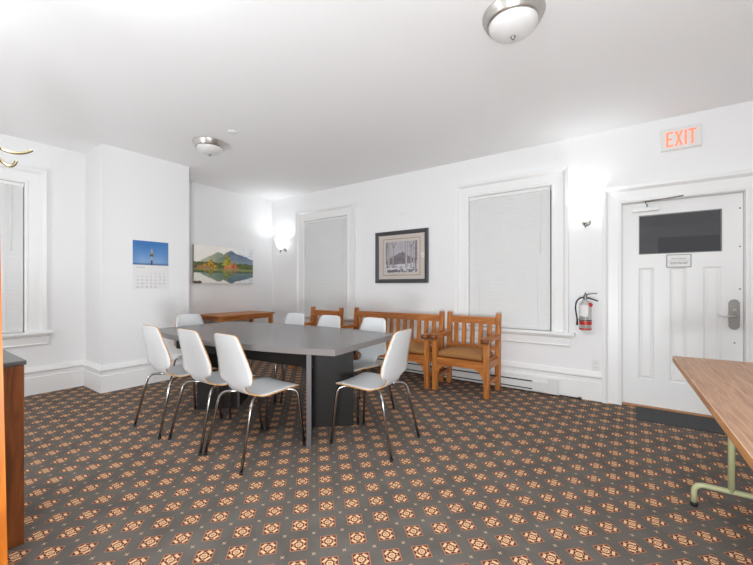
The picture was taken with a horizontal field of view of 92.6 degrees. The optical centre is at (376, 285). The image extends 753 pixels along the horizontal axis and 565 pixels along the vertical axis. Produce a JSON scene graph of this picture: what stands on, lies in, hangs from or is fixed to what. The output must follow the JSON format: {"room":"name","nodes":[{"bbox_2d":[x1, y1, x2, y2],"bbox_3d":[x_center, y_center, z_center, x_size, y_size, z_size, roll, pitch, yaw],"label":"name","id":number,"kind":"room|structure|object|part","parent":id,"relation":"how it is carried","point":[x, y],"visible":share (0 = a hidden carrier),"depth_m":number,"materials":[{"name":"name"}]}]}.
{"room":"meeting room","nodes":[
{"label":"meeting room","id":0,"kind":"room"},
{"bbox_2d":[0,134,271,367],"bbox_3d":[-3.952,-0.195,3.614,0.894,2.810,7.940,0,0,35],"label":"wall","id":1,"kind":"structure","parent":0,"point":[105,198],"depth_m":4.31,"materials":[{"name":"white paint"}]},
{"bbox_2d":[0,162,54,348],"bbox_3d":[-4.154,-0.314,3.563,0.227,1.957,1.435,0,0,35],"label":"window","id":2,"kind":"structure","parent":1,"relation":"in","point":[36,332],"depth_m":3.99,"materials":[{"name":"white wood"}]},
{"bbox_2d":[0,180,23,333],"bbox_3d":[-4.154,-0.304,3.558,0.048,1.628,0.965,0,0,35],"label":"window blind","id":3,"kind":"object","parent":2,"relation":"attached to","point":[11,193],"visible":1,"depth_m":3.88,"materials":[{"name":"white plastic"}]},
{"bbox_3d":[-4.158,-1.099,3.561,0.038,0.038,0.965,0,0,35],"label":"head rail","id":4,"kind":"part","parent":3,"relation":"part of","materials":[{"name":"white plastic"}]},
{"bbox_3d":[-4.158,0.498,3.562,0.027,0.022,0.955,0,0,35],"label":"rail","id":5,"kind":"part","parent":3,"relation":"part of","materials":[{"name":"white plastic"}]},
{"bbox_3d":[-4.136,0.526,3.551,0.185,0.032,1.435,0,0,35],"label":"sill","id":6,"kind":"part","parent":2,"relation":"part of","materials":[{"name":"white"}]},
{"bbox_2d":[24,354,181,396],"bbox_3d":[-3.912,1.058,3.450,0.708,0.305,7.720,0,0,35],"label":"baseboard","id":7,"kind":"structure","parent":1,"relation":"attached to","point":[54,377],"depth_m":4.18,"materials":[{"name":"white"}]},
{"bbox_2d":[132,240,167,288],"bbox_3d":[-2.798,-0.257,4.467,0.006,0.599,0.406,0,0,35],"label":"wall calendar","id":8,"kind":"object","parent":1,"relation":"attached to","point":[147,255],"visible":1,"depth_m":4.45,"materials":[{"name":"white paper"}]},
{"bbox_2d":[132,240,167,265],"bbox_3d":[-2.797,-0.400,4.466,0.005,0.293,0.406,0,0,35],"label":"photo","id":9,"kind":"object","parent":8,"relation":"on","point":[144,253],"depth_m":4.45,"materials":[{"name":"blue paper"}]},
{"bbox_2d":[193,244,252,283],"bbox_3d":[-2.525,-0.335,5.990,0.038,0.602,1.062,0,0,35],"label":"picture","id":10,"kind":"object","parent":1,"relation":"attached to","point":[211,264],"visible":1,"depth_m":5.94,"materials":[{"name":"multicoloured fabric"}]},
{"bbox_2d":[0,0,752,200],"bbox_3d":[-0.877,-1.675,1.306,8.740,0.150,8.320,0,0,35],"label":"ceiling","id":11,"kind":"structure","parent":0,"point":[317,95],"depth_m":2.78,"materials":[{"name":"white paint"}]},
{"bbox_2d":[192,137,226,155],"bbox_3d":[-1.871,-1.523,4.041,0.350,0.154,0.350,0,0,35],"label":"ceiling lamp","id":12,"kind":"object","parent":11,"relation":"attached to","point":[209,146],"visible":1,"depth_m":3.94,"materials":[{"name":"white glass"}]},
{"bbox_3d":[-1.871,-1.506,4.041,0.275,0.075,0.275,0,0,35],"label":"lamp shade","id":13,"kind":"part","parent":12,"relation":"part of","materials":[{"name":"white glass"}]},
{"bbox_2d":[228,130,237,134],"bbox_3d":[-1.499,-1.593,3.753,0.100,0.014,0.100,0,0,35],"label":"smoke detector","id":14,"kind":"object","parent":11,"relation":"attached to","point":[233,132],"visible":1,"depth_m":3.73,"materials":[{"name":"white plastic"}]},
{"bbox_2d":[482,0,545,43],"bbox_3d":[0.806,-1.523,2.124,0.350,0.154,0.350,0,0,35],"label":"ceiling lamp","id":15,"kind":"object","parent":11,"relation":"attached to","point":[504,21],"visible":1,"depth_m":2.05,"materials":[{"name":"white glass"}]},
{"bbox_3d":[0.806,-1.506,2.124,0.275,0.075,0.275,0,0,35],"label":"lamp shade","id":16,"kind":"part","parent":15,"relation":"part of","materials":[{"name":"white glass"}]},
{"bbox_2d":[7,359,752,564],"bbox_3d":[-0.877,1.285,1.306,8.740,0.150,8.320,0,0,35],"label":"floor","id":17,"kind":"structure","parent":0,"point":[515,476],"depth_m":2.18,"materials":[{"name":"carpet"}]},
{"bbox_2d":[3,350,26,549],"bbox_3d":[-2.182,0.780,1.418,0.566,0.860,1.068,0,0,35],"label":"base cabinet","id":18,"kind":"object","parent":17,"relation":"on","point":[13,365],"visible":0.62,"depth_m":1.66,"materials":[{"name":"brown wood"}]},
{"bbox_2d":[0,147,33,564],"bbox_3d":[-1.522,0.260,1.397,0.232,1.900,0.232,0,0,8],"label":"coat stand","id":19,"kind":"object","parent":17,"relation":"on","point":[3,515],"visible":1,"depth_m":1.40,"materials":[{"name":"orange wood"}]},
{"bbox_3d":[-1.522,0.240,1.397,0.126,1.860,0.126,0,0,43],"label":"post","id":20,"kind":"part","parent":19,"relation":"part of","materials":[{"name":"orange wood"}]},
{"bbox_2d":[133,325,222,439],"bbox_3d":[-1.740,0.769,3.177,0.475,0.881,0.550,0,0,35],"label":"chair","id":21,"kind":"object","parent":17,"relation":"on","point":[158,355],"visible":0.73,"depth_m":3.01,"materials":[{"name":"white plastic"}]},
{"bbox_3d":[-1.947,0.982,3.155,0.305,0.436,0.047,0,0,-20],"label":"leg","id":22,"kind":"part","parent":21,"relation":"part of","materials":[{"name":"silver metal"}]},
{"bbox_3d":[-1.692,0.982,2.975,0.047,0.436,0.305,0,0,1],"label":"leg","id":23,"kind":"part","parent":21,"relation":"part of","materials":[{"name":"silver metal"}]},
{"bbox_3d":[-1.762,0.982,3.400,0.022,0.435,0.264,0,0,-5],"label":"leg","id":24,"kind":"part","parent":21,"relation":"part of","materials":[{"name":"silver metal"}]},
{"bbox_3d":[-1.523,0.982,3.231,0.264,0.435,0.022,0,0,-14],"label":"leg","id":25,"kind":"part","parent":21,"relation":"part of","materials":[{"name":"silver metal"}]},
{"bbox_2d":[170,314,203,379],"bbox_3d":[-1.944,0.769,4.007,0.550,0.881,0.475,0,0,29],"label":"chair","id":26,"kind":"object","parent":17,"relation":"on","point":[185,319],"visible":0.23,"depth_m":4.09,"materials":[{"name":"white plastic"}]},
{"bbox_3d":[-2.140,0.982,3.937,0.305,0.436,0.047,0,0,-5],"label":"leg","id":27,"kind":"part","parent":26,"relation":"part of","materials":[{"name":"silver metal"}]},
{"bbox_2d":[168,328,262,455],"bbox_3d":[-1.290,0.769,2.914,0.475,0.881,0.550,0,0,35],"label":"chair","id":28,"kind":"object","parent":17,"relation":"on","point":[195,358],"visible":0.77,"depth_m":2.75,"materials":[{"name":"white plastic"}]},
{"bbox_3d":[-1.496,0.982,2.892,0.305,0.436,0.047,0,0,-20],"label":"leg","id":29,"kind":"part","parent":28,"relation":"part of","materials":[{"name":"silver metal"}]},
{"bbox_3d":[-1.242,0.982,2.712,0.047,0.436,0.305,0,0,1],"label":"leg","id":30,"kind":"part","parent":28,"relation":"part of","materials":[{"name":"silver metal"}]},
{"bbox_3d":[-1.312,0.982,3.137,0.022,0.435,0.264,0,0,-5],"label":"leg","id":31,"kind":"part","parent":28,"relation":"part of","materials":[{"name":"silver metal"}]},
{"bbox_3d":[-1.073,0.982,2.968,0.264,0.435,0.022,0,0,-14],"label":"leg","id":32,"kind":"part","parent":28,"relation":"part of","materials":[{"name":"silver metal"}]},
{"bbox_2d":[200,311,274,322],"bbox_3d":[-2.248,0.829,5.820,0.620,0.763,0.990,0,0,35],"label":"side table","id":33,"kind":"object","parent":17,"relation":"on","point":[241,315],"visible":0.53,"depth_m":5.61,"materials":[{"name":"brown wood"}]},
{"bbox_3d":[-1.771,0.843,6.027,0.054,0.735,0.054,0,0,35],"label":"leg","id":34,"kind":"part","parent":33,"relation":"part of","materials":[{"name":"brown wood"}]},
{"bbox_2d":[203,333,305,475],"bbox_3d":[-0.885,0.769,2.646,0.475,0.881,0.550,0,0,37],"label":"chair","id":35,"kind":"object","parent":17,"relation":"on","point":[234,368],"visible":1,"depth_m":2.51,"materials":[{"name":"white plastic"}]},
{"bbox_3d":[-1.092,0.982,2.631,0.305,0.436,0.047,0,0,-18],"label":"leg","id":36,"kind":"part","parent":35,"relation":"part of","materials":[{"name":"silver metal"}]},
{"bbox_3d":[-0.844,0.982,2.442,0.047,0.436,0.305,0,0,3],"label":"leg","id":37,"kind":"part","parent":35,"relation":"part of","materials":[{"name":"silver metal"}]},
{"bbox_3d":[-0.899,0.982,2.869,0.022,0.435,0.264,0,0,-3],"label":"leg","id":38,"kind":"part","parent":35,"relation":"part of","materials":[{"name":"silver metal"}]},
{"bbox_3d":[-0.666,0.982,2.692,0.264,0.435,0.022,0,0,-12],"label":"leg","id":39,"kind":"part","parent":35,"relation":"part of","materials":[{"name":"silver metal"}]},
{"bbox_2d":[159,321,392,447],"bbox_3d":[-1.071,0.830,3.506,2.340,0.760,1.260,0,0,30],"label":"meeting table","id":40,"kind":"object","parent":17,"relation":"on","point":[326,354],"visible":0.75,"depth_m":3.10,"materials":[{"name":"grey laminate"}]},
{"bbox_3d":[-1.567,0.854,3.555,0.370,0.713,0.036,0,0,-10],"label":"pedestal panel","id":41,"kind":"part","parent":40,"relation":"part of","materials":[{"name":"black laminate"}]},
{"bbox_3d":[-1.404,0.854,3.766,0.036,0.713,0.361,0,0,-6],"label":"pedestal panel","id":42,"kind":"part","parent":40,"relation":"part of","materials":[{"name":"black laminate"}]},
{"bbox_3d":[-0.535,0.854,2.885,0.036,0.713,0.396,0,0,-9],"label":"pedestal panel","id":43,"kind":"part","parent":40,"relation":"part of","materials":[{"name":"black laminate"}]},
{"bbox_3d":[-0.384,0.854,3.109,0.368,0.713,0.036,0,0,-9],"label":"pedestal panel","id":44,"kind":"part","parent":40,"relation":"part of","materials":[{"name":"black laminate"}]},
{"bbox_2d":[250,313,305,402],"bbox_3d":[-1.089,0.769,4.064,0.475,0.881,0.550,0,0,34],"label":"chair","id":45,"kind":"object","parent":17,"relation":"on","point":[291,318],"visible":0.17,"depth_m":4.23,"materials":[{"name":"white plastic"}]},
{"bbox_3d":[-1.064,0.982,3.841,0.022,0.435,0.264,0,0,-6],"label":"leg","id":46,"kind":"part","parent":45,"relation":"part of","materials":[{"name":"silver metal"}]},
{"bbox_2d":[280,315,340,403],"bbox_3d":[-0.645,0.769,3.774,0.475,0.881,0.550,0,0,35],"label":"chair","id":47,"kind":"object","parent":17,"relation":"on","point":[334,321],"visible":0.16,"depth_m":3.94,"materials":[{"name":"white plastic"}]},
{"bbox_3d":[-0.862,0.982,3.720,0.264,0.435,0.022,0,0,-14],"label":"leg","id":48,"kind":"part","parent":47,"relation":"part of","materials":[{"name":"silver metal"}]},
{"bbox_2d":[290,306,343,368],"bbox_3d":[-0.888,0.769,5.250,0.648,0.882,0.527,0,0,35],"label":"wooden armchair","id":49,"kind":"object","parent":17,"relation":"on","point":[314,313],"visible":0.09,"depth_m":5.46,"materials":[{"name":"brown wood"}]},
{"bbox_3d":[-0.995,0.769,5.597,0.055,0.882,0.083,0,0,35],"label":"post","id":50,"kind":"part","parent":49,"relation":"part of","materials":[{"name":"brown wood"}]},
{"bbox_3d":[-0.767,0.413,5.420,0.520,0.083,0.037,0,0,35],"label":"rail","id":51,"kind":"part","parent":49,"relation":"part of","materials":[{"name":"brown wood"}]},
{"bbox_3d":[-0.525,0.769,5.265,0.055,0.882,0.083,0,0,35],"label":"post","id":52,"kind":"part","parent":49,"relation":"part of","materials":[{"name":"brown wood"}]},
{"bbox_2d":[354,317,394,424],"bbox_3d":[-0.172,0.769,3.482,0.475,0.881,0.550,0,0,39],"label":"chair","id":53,"kind":"object","parent":17,"relation":"on","point":[369,355],"visible":0.64,"depth_m":3.57,"materials":[{"name":"white plastic"}]},
{"bbox_3d":[-0.166,0.982,3.259,0.022,0.435,0.264,0,0,-1],"label":"leg","id":54,"kind":"part","parent":53,"relation":"part of","materials":[{"name":"silver metal"}]},
{"bbox_3d":[0.036,0.982,3.490,0.305,0.436,0.047,0,0,-16],"label":"leg","id":55,"kind":"part","parent":53,"relation":"part of","materials":[{"name":"silver metal"}]},
{"bbox_2d":[330,328,419,461],"bbox_3d":[-0.005,0.769,2.808,0.550,0.881,0.475,0,0,31],"label":"chair","id":56,"kind":"object","parent":17,"relation":"on","point":[395,362],"visible":1,"depth_m":2.72,"materials":[{"name":"white plastic"}]},
{"bbox_3d":[-0.226,0.982,2.771,0.264,0.435,0.022,0,0,-9],"label":"leg","id":57,"kind":"part","parent":56,"relation":"part of","materials":[{"name":"silver metal"}]},
{"bbox_3d":[-0.074,0.982,3.021,0.022,0.435,0.264,0,0,-18],"label":"leg","id":58,"kind":"part","parent":56,"relation":"part of","materials":[{"name":"silver metal"}]},
{"bbox_3d":[0.031,0.982,2.603,0.047,0.436,0.305,0,0,-24],"label":"leg","id":59,"kind":"part","parent":56,"relation":"part of","materials":[{"name":"silver metal"}]},
{"bbox_3d":[0.193,0.982,2.870,0.305,0.436,0.047,0,0,-3],"label":"leg","id":60,"kind":"part","parent":56,"relation":"part of","materials":[{"name":"silver metal"}]},
{"bbox_2d":[341,307,444,388],"bbox_3d":[0.135,0.769,4.765,1.438,0.882,0.527,0,0,34],"label":"wooden bench","id":61,"kind":"object","parent":17,"relation":"on","point":[424,359],"visible":0.4,"depth_m":4.66,"materials":[{"name":"brown wood"}]},
{"bbox_3d":[-0.442,0.592,5.127,0.075,0.060,0.468,0,0,34],"label":"armrest","id":62,"kind":"part","parent":61,"relation":"part of","materials":[{"name":"brown wood"}]},
{"bbox_3d":[-0.302,0.769,5.334,0.055,0.882,0.083,0,0,34],"label":"post","id":63,"kind":"part","parent":61,"relation":"part of","materials":[{"name":"brown wood"}]},
{"bbox_3d":[0.029,0.868,4.610,1.310,0.085,0.037,0,0,34],"label":"rail","id":64,"kind":"part","parent":61,"relation":"part of","materials":[{"name":"brown wood"}]},
{"bbox_3d":[0.254,0.413,4.938,1.310,0.083,0.037,0,0,34],"label":"rail","id":65,"kind":"part","parent":61,"relation":"part of","materials":[{"name":"brown wood"}]},
{"bbox_2d":[386,341,431,352],"bbox_3d":[0.117,0.762,4.738,1.290,0.086,0.380,0,0,34],"label":"seat cushion","id":66,"kind":"object","parent":61,"relation":"on","point":[415,347],"visible":0.21,"depth_m":4.35,"materials":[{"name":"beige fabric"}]},
{"bbox_3d":[0.244,0.733,4.924,1.310,0.045,0.031,0,0,34],"label":"rail","id":67,"kind":"part","parent":61,"relation":"part of","materials":[{"name":"brown wood"}]},
{"bbox_3d":[0.592,0.910,4.225,0.055,0.600,0.055,0,0,34],"label":"leg","id":68,"kind":"part","parent":61,"relation":"part of","materials":[{"name":"brown wood"}]},
{"bbox_3d":[0.680,0.592,4.357,0.075,0.060,0.468,0,0,34],"label":"armrest","id":69,"kind":"part","parent":61,"relation":"part of","materials":[{"name":"brown wood"}]},
{"bbox_3d":[0.824,0.769,4.562,0.055,0.882,0.083,0,0,34],"label":"post","id":70,"kind":"part","parent":61,"relation":"part of","materials":[{"name":"brown wood"}]},
{"bbox_2d":[429,311,501,399],"bbox_3d":[1.038,0.769,4.176,0.678,0.882,0.527,0,0,35],"label":"wooden armchair","id":71,"kind":"object","parent":17,"relation":"on","point":[483,367],"visible":0.9,"depth_m":4.17,"materials":[{"name":"brown wood"}]},
{"bbox_3d":[0.683,0.910,4.198,0.055,0.600,0.055,0,0,35],"label":"leg","id":72,"kind":"part","parent":71,"relation":"part of","materials":[{"name":"brown wood"}]},
{"bbox_3d":[0.777,0.592,4.326,0.075,0.060,0.468,0,0,35],"label":"armrest","id":73,"kind":"part","parent":71,"relation":"part of","materials":[{"name":"brown wood"}]},
{"bbox_3d":[0.920,0.769,4.532,0.055,0.882,0.083,0,0,35],"label":"post","id":74,"kind":"part","parent":71,"relation":"part of","materials":[{"name":"brown wood"}]},
{"bbox_3d":[0.930,0.868,4.022,0.550,0.085,0.037,0,0,35],"label":"rail","id":75,"kind":"part","parent":71,"relation":"part of","materials":[{"name":"brown wood"}]},
{"bbox_2d":[438,346,491,359],"bbox_3d":[1.019,0.761,4.148,0.530,0.088,0.380,0,0,35],"label":"seat cushion","id":76,"kind":"object","parent":71,"relation":"on","point":[474,353],"visible":0.84,"depth_m":4.03,"materials":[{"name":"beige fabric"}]},
{"bbox_3d":[1.150,0.733,4.333,0.550,0.045,0.031,0,0,35],"label":"rail","id":77,"kind":"part","parent":71,"relation":"part of","materials":[{"name":"brown wood"}]},
{"bbox_3d":[1.159,0.413,4.346,0.550,0.083,0.037,0,0,35],"label":"rail","id":78,"kind":"part","parent":71,"relation":"part of","materials":[{"name":"brown wood"}]},
{"bbox_3d":[1.178,0.910,3.849,0.055,0.600,0.055,0,0,35],"label":"leg","id":79,"kind":"part","parent":71,"relation":"part of","materials":[{"name":"brown wood"}]},
{"bbox_3d":[1.267,0.592,3.979,0.075,0.060,0.468,0,0,35],"label":"armrest","id":80,"kind":"part","parent":71,"relation":"part of","materials":[{"name":"brown wood"}]},
{"bbox_3d":[1.293,0.868,4.012,0.028,0.085,0.345,0,0,35],"label":"rail","id":81,"kind":"part","parent":71,"relation":"part of","materials":[{"name":"brown wood"}]},
{"bbox_3d":[1.414,0.769,4.183,0.055,0.882,0.083,0,0,35],"label":"post","id":82,"kind":"part","parent":71,"relation":"part of","materials":[{"name":"brown wood"}]},
{"bbox_2d":[559,395,581,399],"bbox_3d":[2.090,1.199,3.882,0.214,0.022,0.026,0,0,40],"label":"power cable","id":83,"kind":"object","parent":17,"relation":"on","point":[579,398],"visible":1,"depth_m":3.87,"materials":[{"name":"plastic"}]},
{"bbox_2d":[636,406,725,434],"bbox_3d":[2.812,1.203,3.156,0.870,0.010,0.410,0,0,35],"label":"door mat","id":84,"kind":"object","parent":17,"relation":"on","point":[693,422],"visible":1,"depth_m":3.21,"materials":[{"name":"grey fabric"}]},
{"bbox_2d":[672,356,752,506],"bbox_3d":[1.748,0.835,1.379,0.770,0.750,1.850,0,0,34],"label":"folding table","id":85,"kind":"object","parent":17,"relation":"on","point":[725,387],"visible":1,"depth_m":1.67,"materials":[{"name":"brown wood"}]},
{"bbox_3d":[1.871,0.799,1.898,0.028,0.578,0.029,0,0,34],"label":"leg","id":86,"kind":"part","parent":85,"relation":"part of","materials":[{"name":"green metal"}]},
{"bbox_2d":[272,101,752,371],"bbox_3d":[1.414,-0.195,4.548,8.140,2.810,0.220,0,0,35],"label":"wall","id":87,"kind":"structure","parent":0,"point":[630,155],"depth_m":4.16,"materials":[{"name":"white paint"}]},
{"bbox_2d":[275,239,286,252],"bbox_3d":[-1.727,-0.713,6.502,0.204,0.245,0.214,0,0,35],"label":"wall sconce","id":88,"kind":"object","parent":87,"relation":"attached to","point":[280,243],"visible":1,"depth_m":6.44,"materials":[{"name":"white glass"}]},
{"bbox_2d":[295,202,355,327],"bbox_3d":[-0.843,-0.314,6.043,1.453,1.957,0.227,0,0,35],"label":"window","id":89,"kind":"structure","parent":87,"relation":"in","point":[349,209],"depth_m":5.90,"materials":[{"name":"white wood"}]},
{"bbox_2d":[305,216,346,316],"bbox_3d":[-0.849,-0.304,6.044,0.981,1.628,0.048,0,0,35],"label":"window blind","id":90,"kind":"object","parent":89,"relation":"attached to","point":[326,239],"visible":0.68,"depth_m":6.04,"materials":[{"name":"white fabric"}]},
{"bbox_3d":[-0.846,-1.099,6.048,0.981,0.038,0.038,0,0,35],"label":"head rail","id":91,"kind":"part","parent":90,"relation":"part of","materials":[{"name":"white plastic"}]},
{"bbox_3d":[-0.855,0.526,6.026,1.453,0.032,0.185,0,0,35],"label":"sill","id":92,"kind":"part","parent":89,"relation":"part of","materials":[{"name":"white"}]},
{"bbox_2d":[375,228,428,282],"bbox_3d":[0.345,-0.411,5.147,0.875,0.748,0.033,0,0,35],"label":"framed print","id":93,"kind":"object","parent":87,"relation":"attached to","point":[402,256],"visible":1,"depth_m":5.13,"materials":[{"name":"black painted wood"},{"name":"paper"},{"name":"glass"}]},
{"bbox_2d":[358,354,557,394],"bbox_3d":[0.860,1.117,4.726,2.750,0.150,0.060,0,0,35],"label":"baseboard heater","id":94,"kind":"object","parent":87,"relation":"attached to","point":[549,386],"visible":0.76,"depth_m":4.22,"materials":[{"name":"white metal"}]},
{"bbox_2d":[358,354,601,401],"bbox_3d":[0.181,1.058,5.264,5.300,0.305,0.034,0,0,35],"label":"baseboard","id":95,"kind":"structure","parent":87,"relation":"attached to","point":[587,385],"depth_m":3.92,"materials":[{"name":"white"}]},
{"bbox_2d":[452,166,575,346],"bbox_3d":[1.583,-0.314,4.329,1.433,1.957,0.227,0,0,35],"label":"window","id":96,"kind":"structure","parent":87,"relation":"in","point":[557,178],"depth_m":4.10,"materials":[{"name":"white wood"}]},
{"bbox_2d":[469,186,550,330],"bbox_3d":[1.573,-0.304,4.332,0.951,1.628,0.048,0,0,35],"label":"window blind","id":97,"kind":"object","parent":96,"relation":"attached to","point":[510,231],"visible":0.98,"depth_m":4.30,"materials":[{"name":"white"}]},
{"bbox_3d":[1.577,0.498,4.336,0.941,0.022,0.027,0,0,35],"label":"rail","id":98,"kind":"part","parent":97,"relation":"part of","materials":[{"name":"white plastic"}]},
{"bbox_3d":[1.576,-1.099,4.336,0.951,0.038,0.038,0,0,35],"label":"head rail","id":99,"kind":"part","parent":97,"relation":"part of","materials":[{"name":"white plastic"}]},
{"bbox_3d":[1.571,0.526,4.311,1.433,0.032,0.185,0,0,35],"label":"sill","id":100,"kind":"part","parent":96,"relation":"part of","materials":[{"name":"white"}]},
{"bbox_2d":[574,202,596,227],"bbox_3d":[2.175,-0.723,3.744,0.204,0.245,0.214,0,0,35],"label":"wall sconce","id":101,"kind":"object","parent":87,"relation":"attached to","point":[585,211],"visible":1,"depth_m":3.68,"materials":[{"name":"white glass"}]},
{"bbox_2d":[575,293,597,330],"bbox_3d":[2.186,0.271,3.748,0.145,0.394,0.166,0,0,-12],"label":"fire extinguisher","id":102,"kind":"object","parent":87,"relation":"attached to","point":[585,307],"visible":1,"depth_m":3.73,"materials":[{"name":"silver metal"}]},
{"bbox_2d":[592,359,599,370],"bbox_3d":[2.301,0.838,3.781,0.072,0.116,0.009,0,0,35],"label":"power outlet","id":103,"kind":"object","parent":87,"relation":"attached to","point":[595,363],"visible":1,"depth_m":3.78,"materials":[{"name":"white plastic"}]},
{"bbox_2d":[602,169,752,418],"bbox_3d":[2.878,0.106,3.432,1.226,2.208,0.192,0,0,35],"label":"door","id":104,"kind":"structure","parent":87,"relation":"in","point":[653,313],"depth_m":3.49,"materials":[{"name":"white wood"}]},
{"bbox_3d":[2.761,-0.809,3.464,0.292,0.069,0.077,0,0,37],"label":"closer arm","id":105,"kind":"part","parent":104,"relation":"part of","materials":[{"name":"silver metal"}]},
{"bbox_2d":[666,254,690,267],"bbox_3d":[2.890,-0.236,3.443,0.184,0.124,0.009,0,0,35],"label":"door sign","id":106,"kind":"object","parent":104,"relation":"attached to","point":[677,260],"visible":1,"depth_m":3.44,"materials":[{"name":"grey"}]},
{"bbox_3d":[3.141,0.274,3.223,0.129,0.026,0.057,0,0,35],"label":"lever","id":107,"kind":"part","parent":104,"relation":"part of","materials":[{"name":"silver metal"}]},
{"bbox_3d":[3.200,0.260,3.222,0.074,0.270,0.013,0,0,35],"label":"handle plate","id":108,"kind":"part","parent":104,"relation":"part of","materials":[{"name":"silver metal"}]},
{"bbox_2d":[660,123,701,152],"bbox_3d":[2.846,-1.377,3.372,0.298,0.206,0.047,0,0,35],"label":"exit sign","id":109,"kind":"object","parent":87,"relation":"attached to","point":[689,136],"visible":1,"depth_m":3.35,"materials":[{"name":"white plastic"}]}
]}

